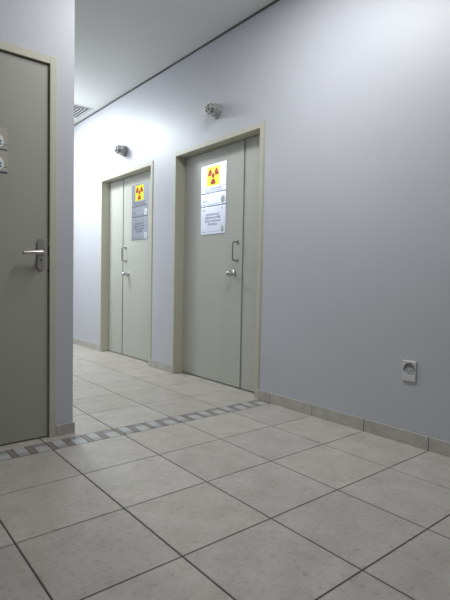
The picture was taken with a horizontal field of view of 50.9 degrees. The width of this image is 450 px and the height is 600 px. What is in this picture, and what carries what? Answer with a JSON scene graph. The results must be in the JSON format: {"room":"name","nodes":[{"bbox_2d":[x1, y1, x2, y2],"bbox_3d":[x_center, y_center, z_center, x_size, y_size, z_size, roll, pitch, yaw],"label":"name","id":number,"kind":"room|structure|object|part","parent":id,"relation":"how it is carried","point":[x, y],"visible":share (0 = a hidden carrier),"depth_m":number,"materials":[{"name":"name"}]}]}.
{"room":"hospital corridor","nodes":[
{"label":"hospital corridor","id":0,"kind":"room"},
{"bbox_2d":[0,0,74,424],"bbox_3d":[-1.939,-0.662,1.957,2.640,3.030,0.130,-1,3,-39],"label":"wall","id":1,"kind":"structure","parent":0,"point":[47,27],"depth_m":2.70,"materials":[{"name":"paint"}]},
{"bbox_2d":[0,40,56,444],"bbox_3d":[-1.337,-0.277,2.429,0.918,2.143,0.178,-1,3,-39],"label":"door","id":2,"kind":"structure","parent":1,"relation":"in","point":[28,78],"depth_m":2.60,"materials":[{"name":"paint"}]},
{"bbox_2d":[0,127,6,150],"bbox_3d":[-1.297,-0.847,2.396,0.365,0.116,0.004,-1,3,-39],"label":"room sign","id":3,"kind":"object","parent":2,"relation":"attached to","point":[3,131],"visible":1,"depth_m":2.50,"materials":[{"name":"beige plastic"}]},
{"bbox_2d":[0,150,6,172],"bbox_3d":[-1.299,-0.730,2.401,0.365,0.116,0.004,-1,3,-39],"label":"room sign","id":4,"kind":"object","parent":2,"relation":"attached to","point":[3,154],"visible":1,"depth_m":2.50,"materials":[{"name":"beige plastic"}]},
{"bbox_3d":[-1.043,-0.263,2.594,0.114,0.029,0.058,-1,3,-39],"label":"lever","id":5,"kind":"part","parent":2,"relation":"part of","materials":[{"name":"metal"}]},
{"bbox_3d":[-1.031,-0.255,2.647,0.044,0.176,0.010,-1,3,-39],"label":"handle plate","id":6,"kind":"part","parent":2,"relation":"part of","materials":[{"name":"metal"}]},
{"bbox_2d":[56,422,74,435],"bbox_3d":[-1.917,0.773,1.969,2.650,0.063,0.011,-1,3,-39],"label":"baseboard","id":7,"kind":"structure","parent":1,"relation":"attached to","point":[67,428],"depth_m":2.77,"materials":[{"name":"tile"}]},
{"bbox_2d":[74,0,274,124],"bbox_3d":[-1.810,-2.270,2.945,4.374,0.100,10.590,-1,3,-39],"label":"ceiling","id":8,"kind":"structure","parent":0,"point":[119,45],"depth_m":4.02,"materials":[{"name":"paint"}]},
{"bbox_2d":[74,104,92,117],"bbox_3d":[-1.942,-2.389,5.804,0.472,0.097,0.472,-1,3,-39],"label":"ceiling vent","id":9,"kind":"object","parent":8,"relation":"in","point":[79,110],"visible":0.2,"depth_m":5.84,"materials":[{"name":"metal"}]},
{"bbox_2d":[0,344,449,599],"bbox_3d":[-1.764,0.785,3.163,4.400,0.060,10.350,-1,3,-39],"label":"floor","id":10,"kind":"structure","parent":0,"point":[166,485],"depth_m":1.96,"materials":[{"name":"tile"}]},
{"bbox_2d":[73,0,449,441],"bbox_3d":[-0.209,-0.734,4.349,0.160,3.030,10.350,-1,3,-39],"label":"wall","id":11,"kind":"structure","parent":0,"point":[352,97],"depth_m":3.13,"materials":[{"name":"paint"}]},
{"bbox_2d":[114,145,127,156],"bbox_3d":[-1.171,-1.670,5.272,0.133,0.122,0.114,-1,3,-39],"label":"wall lamp","id":12,"kind":"object","parent":11,"relation":"attached to","point":[122,150],"visible":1,"depth_m":5.25,"materials":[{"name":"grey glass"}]},
{"bbox_3d":[-1.188,-1.673,5.258,0.070,0.089,0.089,-1,3,-39],"label":"glass globe","id":13,"kind":"part","parent":12,"relation":"part of"},
{"bbox_2d":[100,160,153,365],"bbox_3d":[-1.087,-0.397,5.415,0.158,2.130,1.237,-1,3,-39],"label":"door","id":14,"kind":"structure","parent":11,"relation":"in","point":[125,264],"depth_m":5.56,"materials":[{"name":"paint"}]},
{"bbox_2d":[131,216,147,240],"bbox_3d":[-0.958,-0.799,5.291,0.004,0.250,0.360,-1,3,-39],"label":"notice sign","id":15,"kind":"object","parent":14,"relation":"attached to","point":[140,224],"visible":1,"depth_m":5.27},
{"bbox_2d":[132,181,147,207],"bbox_3d":[-0.951,-1.172,5.275,0.004,0.256,0.360,-1,3,-39],"label":"warning sign","id":16,"kind":"object","parent":14,"relation":"attached to","point":[139,191],"visible":1,"depth_m":5.26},
{"bbox_3d":[-0.954,-1.195,5.277,0.001,0.172,0.186,-1,3,-39],"label":"yellow panel","id":17,"kind":"part","parent":16,"relation":"part of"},
{"bbox_2d":[132,205,147,217],"bbox_3d":[-0.954,-0.988,5.283,0.004,0.119,0.360,-1,3,-39],"label":"room sign","id":18,"kind":"object","parent":14,"relation":"attached to","point":[140,211],"visible":1,"depth_m":5.27,"materials":[{"name":"white plastic"}]},
{"bbox_2d":[74,0,278,125],"bbox_3d":[-0.246,-2.239,4.229,0.008,0.015,10.350,-1,3,-39],"label":"trim","id":19,"kind":"structure","parent":11,"relation":"attached to","point":[275,1],"depth_m":4.30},
{"bbox_2d":[204,102,221,118],"bbox_3d":[-0.113,-1.601,3.982,0.133,0.122,0.114,-1,3,-39],"label":"wall lamp","id":20,"kind":"object","parent":11,"relation":"attached to","point":[211,109],"visible":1,"depth_m":3.95,"materials":[{"name":"metal"}]},
{"bbox_3d":[-0.130,-1.604,3.967,0.070,0.089,0.089,-1,3,-39],"label":"glass globe","id":21,"kind":"part","parent":20,"relation":"part of"},
{"bbox_2d":[172,121,264,398],"bbox_3d":[-0.051,-0.322,4.152,0.158,2.130,1.232,-1,3,-39],"label":"door","id":22,"kind":"structure","parent":11,"relation":"in","point":[216,311],"depth_m":4.16,"materials":[{"name":"paint"}]},
{"bbox_2d":[201,204,225,234],"bbox_3d":[-0.109,-0.716,4.257,0.004,0.250,0.360,-1,3,-39],"label":"notice sign","id":23,"kind":"object","parent":22,"relation":"attached to","point":[213,219],"visible":1,"depth_m":4.25,"materials":[{"name":"paper"}]},
{"bbox_2d":[201,190,225,207],"bbox_3d":[-0.106,-0.903,4.249,0.004,0.119,0.360,-1,3,-39],"label":"room sign","id":24,"kind":"object","parent":22,"relation":"attached to","point":[217,198],"visible":1,"depth_m":4.24,"materials":[{"name":"paper"}]},
{"bbox_2d":[201,160,226,194],"bbox_3d":[-0.102,-1.090,4.241,0.004,0.256,0.360,-1,3,-39],"label":"warning sign","id":25,"kind":"object","parent":22,"relation":"attached to","point":[214,175],"visible":1,"depth_m":4.23,"materials":[{"name":"paper"}]},
{"bbox_3d":[-0.106,-1.113,4.243,0.001,0.172,0.186,-1,3,-39],"label":"yellow panel","id":26,"kind":"part","parent":25,"relation":"part of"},
{"bbox_3d":[0.044,-0.221,4.017,0.070,0.057,0.057,-1,3,-39],"label":"knob","id":27,"kind":"part","parent":22,"relation":"part of","materials":[{"name":"silver metal"}]},
{"bbox_3d":[0.082,-0.411,3.976,0.062,0.168,0.012,-1,3,-39],"label":"pull handle","id":28,"kind":"part","parent":22,"relation":"part of","materials":[{"name":"metal"}]},
{"bbox_2d":[73,338,449,456],"bbox_3d":[-0.302,0.692,4.357,0.010,0.077,10.350,-1,3,-39],"label":"baseboard","id":29,"kind":"structure","parent":11,"relation":"attached to","point":[417,440],"depth_m":3.01,"materials":[{"name":"tile"}]},
{"bbox_2d":[402,360,416,381],"bbox_3d":[1.052,0.405,2.698,0.011,0.116,0.082,-1,3,-39],"label":"wall socket","id":30,"kind":"object","parent":11,"relation":"attached to","point":[409,373],"visible":1,"depth_m":2.70,"materials":[{"name":"plastic"}]}
]}

